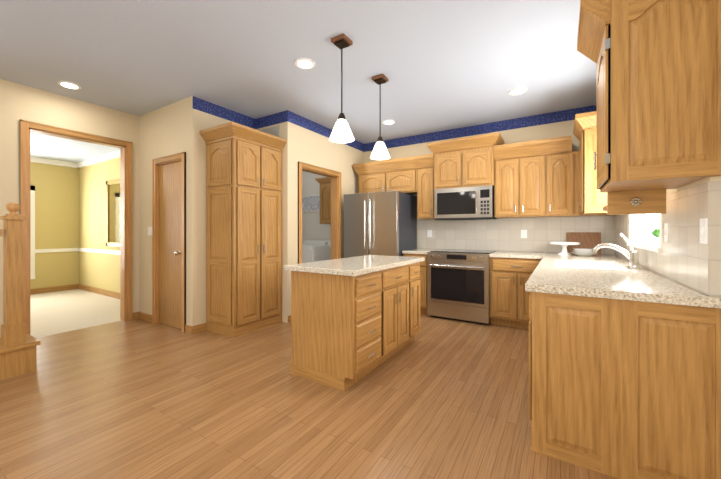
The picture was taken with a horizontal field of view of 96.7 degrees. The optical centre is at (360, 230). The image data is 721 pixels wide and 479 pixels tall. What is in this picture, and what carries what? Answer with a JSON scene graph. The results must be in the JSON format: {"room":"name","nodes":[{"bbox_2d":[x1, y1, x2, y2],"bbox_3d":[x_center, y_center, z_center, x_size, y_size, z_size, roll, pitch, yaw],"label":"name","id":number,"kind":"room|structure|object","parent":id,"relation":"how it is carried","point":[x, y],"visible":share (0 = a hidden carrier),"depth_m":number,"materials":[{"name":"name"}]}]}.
{"room":"kitchen","nodes":[
{"label":"kitchen","id":0,"kind":"room"},
{"bbox_2d":[30,162,78,288],"bbox_3d":[-6.902,-0.190,5.109,0.120,2.780,3.990,0,0,32],"label":"wall","id":1,"kind":"structure","parent":0,"point":[56,207],"depth_m":6.36,"materials":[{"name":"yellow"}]},
{"bbox_2d":[30,185,34,278],"bbox_3d":[-6.560,0.025,5.632,0.165,1.770,1.180,0,0,32],"label":"dining window","id":2,"kind":"structure","parent":1,"relation":"in","point":[32,232],"depth_m":6.07,"materials":[{"name":"white"}]},
{"bbox_2d":[30,156,75,294],"bbox_3d":[-6.829,-0.100,5.063,0.050,2.600,3.750,0,0,32],"label":"trim","id":3,"kind":"structure","parent":1,"relation":"attached to","point":[32,159],"depth_m":6.31,"materials":[{"name":"white wood"}]},
{"bbox_2d":[0,79,138,337],"bbox_3d":[-4.086,-0.190,2.877,0.120,2.780,4.790,0,0,32],"label":"wall","id":4,"kind":"structure","parent":0,"point":[18,102],"depth_m":3.65,"materials":[{"name":"beige paint"}]},
{"bbox_2d":[20,119,131,333],"bbox_3d":[-3.423,0.003,3.916,0.148,2.395,1.055,0,0,32],"label":"trim","id":5,"kind":"structure","parent":4,"relation":"attached to","point":[28,127],"depth_m":3.99,"materials":[{"name":"brown wood"}]},
{"bbox_2d":[30,132,119,162],"bbox_3d":[-5.389,-1.489,4.164,3.446,0.178,3.750,0,0,32],"label":"ceiling","id":6,"kind":"structure","parent":0,"point":[70,150],"depth_m":5.57,"materials":[{"name":"grey paint"}]},
{"bbox_2d":[30,140,59,150],"bbox_3d":[-5.057,-1.350,5.117,0.380,0.100,0.380,0,0,32],"label":"ceiling light","id":7,"kind":"object","parent":6,"relation":"attached to","point":[42,145],"visible":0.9,"depth_m":5.03,"materials":[{"name":"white glass"}]},
{"bbox_2d":[30,289,121,337],"bbox_3d":[-5.413,1.250,4.178,3.630,0.100,3.990,0,0,32],"label":"floor","id":8,"kind":"structure","parent":0,"point":[56,312],"depth_m":4.78,"materials":[{"name":"beige carpet"}]},
{"bbox_2d":[79,158,119,292],"bbox_3d":[-4.362,-0.190,5.804,3.450,2.780,0.120,0,0,32],"label":"wall","id":9,"kind":"structure","parent":0,"point":[100,270],"depth_m":6.20,"materials":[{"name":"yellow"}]},
{"bbox_2d":[76,150,119,298],"bbox_3d":[-4.382,-0.100,5.716,3.390,2.600,0.050,0,0,32],"label":"trim","id":10,"kind":"structure","parent":9,"relation":"attached to","point":[103,158],"depth_m":6.08,"materials":[{"name":"white wood"}]},
{"bbox_2d":[106,178,119,246],"bbox_3d":[-4.364,-0.320,5.716,0.760,1.200,0.030,0,0,32],"label":"mirror","id":11,"kind":"object","parent":9,"relation":"attached to","point":[112,213],"visible":0.58,"depth_m":5.77,"materials":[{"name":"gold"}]},
{"bbox_2d":[139,98,186,324],"bbox_3d":[-2.524,-0.190,4.160,1.170,2.780,0.120,0,0,32],"label":"wall","id":12,"kind":"structure","parent":0,"point":[162,131],"depth_m":4.25,"materials":[{"name":"beige paint"}]},
{"bbox_2d":[136,312,151,321],"bbox_3d":[-2.881,1.155,4.300,0.415,0.090,0.020,0,0,32],"label":"baseboard","id":13,"kind":"structure","parent":12,"relation":"attached to","point":[140,315],"depth_m":4.31,"materials":[{"name":"brown wood"}]},
{"bbox_2d":[148,227,151,234],"bbox_3d":[-2.792,0.000,4.250,0.115,0.115,0.012,0,0,32],"label":"light switch","id":14,"kind":"object","parent":12,"relation":"attached to","point":[149,230],"visible":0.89,"depth_m":4.24,"materials":[{"name":"white plastic"}]},
{"bbox_2d":[152,152,185,331],"bbox_3d":[-2.361,0.133,4.044,0.740,2.135,0.148,0,0,32],"label":"trim","id":15,"kind":"structure","parent":12,"relation":"attached to","point":[168,159],"depth_m":4.15,"materials":[{"name":"brown wood"}]},
{"bbox_2d":[159,161,180,328],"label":"closet door","id":16,"kind":"structure","parent":12,"relation":"in","point":[169,244],"depth_m":4.03,"materials":[{"name":"brown wood"}]},
{"bbox_2d":[187,95,254,325],"bbox_3d":[-1.768,-0.190,4.153,0.120,2.780,0.910,0,0,32],"label":"wall","id":17,"kind":"structure","parent":0,"point":[197,121],"depth_m":3.79,"materials":[{"name":"beige paint"}]},
{"bbox_2d":[193,96,255,128],"bbox_3d":[-1.715,-1.502,4.121,0.003,0.145,0.909,0,0,32],"label":"wallpaper border","id":18,"kind":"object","parent":17,"relation":"attached to","point":[199,104],"depth_m":4.07,"materials":[{"name":"blue paper"}]},
{"bbox_2d":[256,112,280,137],"bbox_3d":[-1.754,-0.190,4.751,1.730,2.780,0.120,0,0,32],"label":"wall","id":19,"kind":"structure","parent":0,"point":[259,129],"depth_m":4.34,"materials":[{"name":"beige paint"}]},
{"bbox_2d":[262,125,279,136],"bbox_3d":[-1.216,-1.315,4.337,0.340,0.170,0.013,0,0,32],"label":"air vent","id":20,"kind":"object","parent":19,"relation":"in","point":[275,131],"visible":0.58,"depth_m":4.30,"materials":[{"name":"beige"}]},
{"bbox_2d":[256,111,285,128],"bbox_3d":[-1.209,-1.502,4.339,0.570,0.145,0.003,0,0,32],"label":"wallpaper border","id":21,"kind":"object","parent":19,"relation":"attached to","point":[280,117],"depth_m":4.33,"materials":[{"name":"blue paper"}]},
{"bbox_2d":[0,0,596,143],"bbox_3d":[-2.551,-1.630,3.333,9.380,0.100,7.190,0,0,32],"label":"ceiling","id":22,"kind":"structure","parent":0,"point":[440,65],"depth_m":2.92,"materials":[{"name":"grey paint"}]},
{"bbox_2d":[57,81,80,89],"bbox_3d":[-3.143,-1.573,3.462,0.190,0.014,0.190,0,0,32],"label":"recessed light","id":23,"kind":"object","parent":22,"relation":"in","point":[70,85],"visible":0.98,"depth_m":3.45,"materials":[{"name":"white"}]},
{"bbox_2d":[295,58,314,68],"bbox_3d":[-0.522,-1.573,3.015,0.190,0.014,0.190,0,0,32],"label":"recessed light","id":24,"kind":"object","parent":22,"relation":"in","point":[304,63],"visible":1,"depth_m":3.00,"materials":[{"name":"white"}]},
{"bbox_2d":[329,33,353,142],"bbox_3d":[-0.154,-1.167,2.649,0.210,0.825,0.210,0,0,32],"label":"pendant light","id":25,"kind":"object","parent":22,"relation":"hanging from","point":[341,132],"visible":1,"depth_m":2.62,"materials":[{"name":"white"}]},
{"bbox_2d":[370,74,389,159],"bbox_3d":[0.202,-1.167,3.305,0.210,0.825,0.210,0,0,32],"label":"pendant light","id":26,"kind":"object","parent":22,"relation":"hanging from","point":[379,151],"visible":1,"depth_m":3.27,"materials":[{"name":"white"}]},
{"bbox_2d":[382,120,394,124],"bbox_3d":[0.410,-1.573,4.638,0.190,0.014,0.190,0,0,32],"label":"recessed light","id":27,"kind":"object","parent":22,"relation":"in","point":[388,122],"visible":1,"depth_m":4.62,"materials":[{"name":"white"}]},
{"bbox_2d":[509,87,526,94],"bbox_3d":[1.772,-1.573,3.610,0.190,0.014,0.190,0,0,32],"label":"recessed light","id":28,"kind":"object","parent":22,"relation":"in","point":[518,91],"visible":0.94,"depth_m":3.60,"materials":[{"name":"white"}]},
{"bbox_2d":[0,314,617,478],"bbox_3d":[-1.012,1.250,2.372,5.750,0.100,7.190,0,0,32],"label":"floor","id":29,"kind":"structure","parent":0,"point":[435,398],"depth_m":2.13,"materials":[{"name":"brown wood"}]},
{"bbox_2d":[0,334,39,379],"bbox_3d":[-3.184,1.073,2.414,0.360,0.255,1.040,0,0,32],"label":"stair step","id":30,"kind":"structure","parent":29,"relation":"on","point":[18,359],"depth_m":2.67,"materials":[{"name":"brown wood"}]},
{"bbox_2d":[0,203,25,345],"bbox_3d":[-2.932,0.352,2.705,0.126,1.185,0.126,0,0,32],"label":"newel post","id":31,"kind":"object","parent":30,"relation":"on","point":[13,329],"visible":1,"depth_m":2.67,"materials":[{"name":"brown wood"}]},
{"bbox_2d":[199,122,286,337],"bbox_3d":[-1.437,0.005,3.993,0.604,2.390,0.824,0,0,32],"label":"pantry","id":32,"kind":"object","parent":29,"relation":"on","point":[243,229],"visible":1,"depth_m":3.78,"materials":[{"name":"brown wood"}]},
{"bbox_2d":[290,262,419,390],"bbox_3d":[0.040,0.765,3.087,0.667,0.870,1.338,0,0,32],"label":"kitchen island","id":33,"kind":"object","parent":29,"relation":"on","point":[347,332],"visible":1,"depth_m":2.58,"materials":[{"name":"brown wood"}]},
{"bbox_2d":[284,255,424,275],"bbox_3d":[0.030,0.308,3.091,0.705,0.041,1.405,0,0,32],"label":"island countertop","id":34,"kind":"structure","parent":33,"relation":"on","point":[357,265],"depth_m":2.75,"materials":[{"name":"stone"}]},
{"bbox_2d":[344,191,416,257],"bbox_3d":[0.308,0.310,5.127,0.930,1.780,0.818,0,0,32],"label":"fridge","id":35,"kind":"object","parent":29,"relation":"on","point":[384,223],"visible":0.54,"depth_m":4.81,"materials":[{"name":"grey metal"}]},
{"bbox_2d":[403,254,427,314],"bbox_3d":[0.946,0.765,4.852,0.392,0.870,0.648,0,0,32],"label":"base cabinet","id":36,"kind":"object","parent":29,"relation":"on","point":[423,277],"visible":0.15,"depth_m":4.53,"materials":[{"name":"brown wood"}]},
{"bbox_2d":[402,249,439,253],"bbox_3d":[0.948,0.308,4.857,0.396,0.041,0.642,0,0,32],"label":"countertop","id":37,"kind":"structure","parent":36,"relation":"on","point":[419,251],"depth_m":4.66,"materials":[{"name":"stone"}]},
{"bbox_2d":[428,249,495,324],"bbox_3d":[1.429,0.741,4.495,0.800,0.918,0.742,0,0,32],"label":"range","id":38,"kind":"object","parent":29,"relation":"on","point":[458,285],"visible":0.94,"depth_m":4.22,"materials":[{"name":"silver metal"}]},
{"bbox_2d":[490,257,541,328],"bbox_3d":[2.072,0.765,4.149,0.652,0.870,0.648,0,0,32],"label":"base cabinet","id":39,"kind":"object","parent":29,"relation":"on","point":[509,298],"visible":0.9,"depth_m":3.94,"materials":[{"name":"brown wood"}]},
{"bbox_2d":[489,251,544,258],"bbox_3d":[2.052,0.308,4.167,0.600,0.041,0.642,0,0,32],"label":"countertop","id":40,"kind":"structure","parent":39,"relation":"on","point":[504,254],"depth_m":3.96,"materials":[{"name":"stone"}]},
{"bbox_2d":[529,292,720,478],"bbox_3d":[2.036,0.765,2.805,0.791,0.870,2.965,0,0,32],"label":"base cabinet","id":41,"kind":"object","parent":29,"relation":"on","point":[623,389],"visible":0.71,"depth_m":1.54,"materials":[{"name":"brown wood"}]},
{"bbox_2d":[525,253,720,308],"bbox_3d":[1.992,0.400,2.825,0.720,0.224,2.982,0,0,32],"label":"countertop","id":42,"kind":"structure","parent":41,"relation":"on","point":[607,276],"depth_m":1.79,"materials":[{"name":"stone"}]},
{"bbox_2d":[550,242,579,254],"bbox_3d":[2.498,0.213,3.922,0.320,0.150,0.320,0,0,32],"label":"cake stand","id":43,"kind":"object","parent":42,"relation":"on","point":[564,245],"visible":1,"depth_m":3.89,"materials":[{"name":"white ceramic"}]},
{"bbox_2d":[566,232,600,254],"bbox_3d":[2.802,0.153,4.031,0.360,0.270,0.075,0,0,32],"label":"cutting board","id":44,"kind":"object","parent":42,"relation":"on","point":[589,240],"visible":0.64,"depth_m":4.02,"materials":[{"name":"brown wood"}]},
{"bbox_2d":[571,248,596,255],"bbox_3d":[2.596,0.248,3.720,0.260,0.079,0.260,0,0,32],"label":"dishes","id":45,"kind":"object","parent":42,"relation":"on","point":[582,252],"visible":0.96,"depth_m":3.65,"materials":[{"name":"white ceramic"}]},
{"bbox_2d":[592,233,639,268],"bbox_3d":[2.006,0.153,2.526,0.300,0.270,0.086,0,0,32],"label":"faucet","id":46,"kind":"object","parent":42,"relation":"on","point":[632,256],"visible":1,"depth_m":2.48,"materials":[{"name":"silver metal"}]},
{"bbox_2d":[281,110,363,322],"bbox_3d":[-0.495,-0.190,5.020,0.120,2.780,1.910,0,0,32],"label":"wall","id":47,"kind":"structure","parent":0,"point":[304,145],"depth_m":4.33,"materials":[{"name":"beige paint"}]},
{"bbox_2d":[298,161,340,263],"bbox_3d":[-0.630,0.130,4.780,0.148,2.140,0.980,0,0,32],"label":"trim","id":48,"kind":"structure","parent":47,"relation":"attached to","point":[334,176],"depth_m":5.11,"materials":[{"name":"brown wood"}]},
{"bbox_2d":[286,110,363,151],"bbox_3d":[-0.449,-1.502,4.979,0.003,0.145,1.895,0,0,32],"label":"wallpaper border","id":49,"kind":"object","parent":47,"relation":"attached to","point":[291,117],"depth_m":4.61,"materials":[{"name":"blue paper"}]},
{"bbox_2d":[302,104,613,254],"bbox_3d":[0.826,-0.190,5.389,5.430,2.780,0.124,0,0,32],"label":"wall","id":50,"kind":"structure","parent":0,"point":[548,131],"depth_m":5.28,"materials":[{"name":"beige paint"}]},
{"bbox_2d":[302,194,319,211],"bbox_3d":[-0.982,-0.550,6.430,0.720,0.340,0.023,0,0,32],"label":"framed picture","id":51,"kind":"object","parent":50,"relation":"attached to","point":[310,203],"visible":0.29,"depth_m":6.42,"materials":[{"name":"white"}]},
{"bbox_2d":[315,177,330,223],"bbox_3d":[-0.551,-0.550,5.949,0.444,0.840,0.382,0,0,32],"label":"laundry cabinet","id":52,"kind":"object","parent":50,"relation":"attached to","point":[325,199],"visible":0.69,"depth_m":5.83,"materials":[{"name":"brown wood"}]},
{"bbox_2d":[353,156,416,194],"bbox_3d":[0.454,-0.865,5.304,1.132,0.530,0.402,0,0,32],"label":"upper cabinet","id":53,"kind":"object","parent":50,"relation":"attached to","point":[399,174],"visible":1,"depth_m":5.12,"materials":[{"name":"brown wood"}]},
{"bbox_2d":[415,154,434,219],"bbox_3d":[1.053,-0.657,4.930,0.276,0.945,0.402,0,0,32],"label":"upper cabinet","id":54,"kind":"object","parent":50,"relation":"attached to","point":[425,186],"visible":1,"depth_m":4.80,"materials":[{"name":"brown wood"}]},
{"bbox_2d":[426,132,503,188],"bbox_3d":[1.503,-0.945,4.614,0.984,0.670,0.462,0,0,32],"label":"upper cabinet","id":55,"kind":"object","parent":50,"relation":"attached to","point":[464,162],"visible":0.85,"depth_m":4.44,"materials":[{"name":"brown wood"}]},
{"bbox_2d":[434,185,496,219],"bbox_3d":[1.507,-0.387,4.619,0.790,0.443,0.449,0,0,32],"label":"microwave","id":56,"kind":"object","parent":55,"relation":"attached to","point":[470,203],"visible":1,"depth_m":4.46,"materials":[{"name":"silver metal"}]},
{"bbox_2d":[364,105,596,151],"bbox_3d":[1.579,-1.502,4.849,3.580,0.145,0.003,0,0,32],"label":"wallpaper border","id":57,"kind":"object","parent":50,"relation":"attached to","point":[564,115],"depth_m":4.66,"materials":[{"name":"blue paper"}]},
{"bbox_2d":[417,216,612,253],"bbox_3d":[2.003,0.048,4.582,2.520,0.476,0.006,0,0,32],"label":"wall tile","id":58,"kind":"structure","parent":50,"relation":"attached to","point":[501,234],"depth_m":4.51,"materials":[{"name":"white tile"}]},
{"bbox_2d":[427,230,431,236],"bbox_3d":[1.107,0.040,5.131,0.075,0.115,0.012,0,0,32],"label":"electrical outlet","id":59,"kind":"object","parent":58,"relation":"attached to","point":[429,233],"visible":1,"depth_m":5.13,"materials":[{"name":"white plastic"}]},
{"bbox_2d":[521,230,526,237],"bbox_3d":[2.252,0.040,4.415,0.075,0.115,0.012,0,0,32],"label":"electrical outlet","id":60,"kind":"object","parent":58,"relation":"attached to","point":[523,233],"visible":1,"depth_m":4.41,"materials":[{"name":"white plastic"}]},
{"bbox_2d":[493,143,552,217],"bbox_3d":[2.166,-0.632,4.265,0.669,0.894,0.350,0,0,32],"label":"upper cabinet","id":61,"kind":"object","parent":50,"relation":"attached to","point":[537,178],"depth_m":4.10,"materials":[{"name":"brown wood"}]},
{"bbox_2d":[553,139,572,216],"bbox_3d":[2.484,-0.632,4.066,0.352,0.894,0.350,0,0,32],"label":"upper cabinet","id":62,"kind":"object","parent":50,"relation":"attached to","point":[562,150],"depth_m":3.88,"materials":[{"name":"brown wood"}]},
{"bbox_2d":[573,151,614,216],"bbox_3d":[2.790,-0.568,3.875,0.479,0.764,0.350,0,0,32],"label":"upper cabinet","id":63,"kind":"object","parent":50,"relation":"attached to","point":[576,155],"depth_m":3.82,"materials":[{"name":"brown wood"}]},
{"bbox_2d":[616,176,720,296],"bbox_3d":[2.447,-0.190,2.652,0.220,2.780,3.048,0,0,32],"label":"wall","id":64,"kind":"structure","parent":0,"point":[698,182],"depth_m":1.69,"materials":[{"name":"beige paint"}]},
{"bbox_2d":[573,111,606,214],"bbox_3d":[2.561,-0.693,3.456,0.424,1.015,0.640,0,0,32],"label":"upper cabinet","id":65,"kind":"object","parent":64,"relation":"attached to","point":[593,200],"visible":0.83,"depth_m":3.29,"materials":[{"name":"brown wood"}]},
{"bbox_2d":[627,242,661,251],"bbox_3d":[2.306,0.124,2.568,0.110,0.032,1.160,0,0,32],"label":"sill","id":66,"kind":"structure","parent":64,"relation":"attached to","point":[648,246],"depth_m":2.41,"materials":[{"name":"white"}]},
{"bbox_2d":[651,226,659,245],"bbox_3d":[2.117,0.037,2.255,0.104,0.141,0.170,0,0,32],"label":"plant pot","id":67,"kind":"object","parent":66,"relation":"on","point":[655,233],"visible":0.33,"depth_m":2.25,"materials":[{"name":"white ceramic"}]},
{"bbox_2d":[630,214,660,246],"bbox_3d":[2.332,-0.390,2.552,0.130,1.020,1.100,0,0,32],"label":"kitchen window","id":68,"kind":"structure","parent":64,"relation":"in","point":[642,226],"depth_m":2.97,"materials":[{"name":"white glass"}]},
{"bbox_2d":[577,0,720,192],"bbox_3d":[1.494,-0.725,1.707,0.548,0.970,0.521,0,0,32],"label":"upper cabinet","id":69,"kind":"object","parent":64,"relation":"attached to","point":[658,63],"visible":1,"depth_m":1.49,"materials":[{"name":"brown wood"}]},
{"bbox_2d":[603,189,665,214],"bbox_3d":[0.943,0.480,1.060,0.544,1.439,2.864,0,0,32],"label":"valance","id":70,"kind":"object","parent":69,"relation":"attached to","point":[652,202],"visible":0.98,"depth_m":1.89,"materials":[{"name":"brown wood"}]},
{"bbox_2d":[630,197,641,205],"bbox_3d":[1.624,-0.175,1.891,0.056,0.056,0.023,0,0,32],"label":"rosette","id":71,"kind":"object","parent":70,"relation":"attached to","point":[635,201],"visible":1,"depth_m":1.88,"materials":[{"name":"brown wood"}]},
{"bbox_2d":[613,181,720,295],"bbox_3d":[2.332,0.033,2.653,0.036,0.506,2.930,0,0,32],"label":"wall tile","id":72,"kind":"structure","parent":64,"relation":"attached to","point":[685,257],"depth_m":1.63,"materials":[{"name":"white tile"}]},
{"bbox_2d":[664,223,668,241],"bbox_3d":[1.874,0.010,1.965,0.012,0.115,0.075,0,0,32],"label":"electrical outlet","id":73,"kind":"object","parent":72,"relation":"attached to","point":[666,232],"visible":0.93,"depth_m":1.96,"materials":[{"name":"white plastic"}]},
{"bbox_2d":[700,218,707,243],"bbox_3d":[1.558,0.000,1.459,0.012,0.115,0.075,0,0,32],"label":"electrical outlet","id":74,"kind":"object","parent":72,"relation":"attached to","point":[703,230],"visible":0.86,"depth_m":1.44,"materials":[{"name":"white plastic"}]},
{"bbox_3d":[-1.171,1.199,5.513,1.670,0.003,1.790,0,0,32],"label":"floor","id":75,"kind":"structure","parent":0,"visible":0},
{"bbox_2d":[302,240,330,262],"bbox_3d":[-0.933,0.680,5.960,0.700,1.000,0.680,0,0,32],"label":"washer","id":76,"kind":"object","parent":75,"relation":"on","point":[315,250],"visible":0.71,"depth_m":5.69,"materials":[{"name":"white plastic"}]}
]}

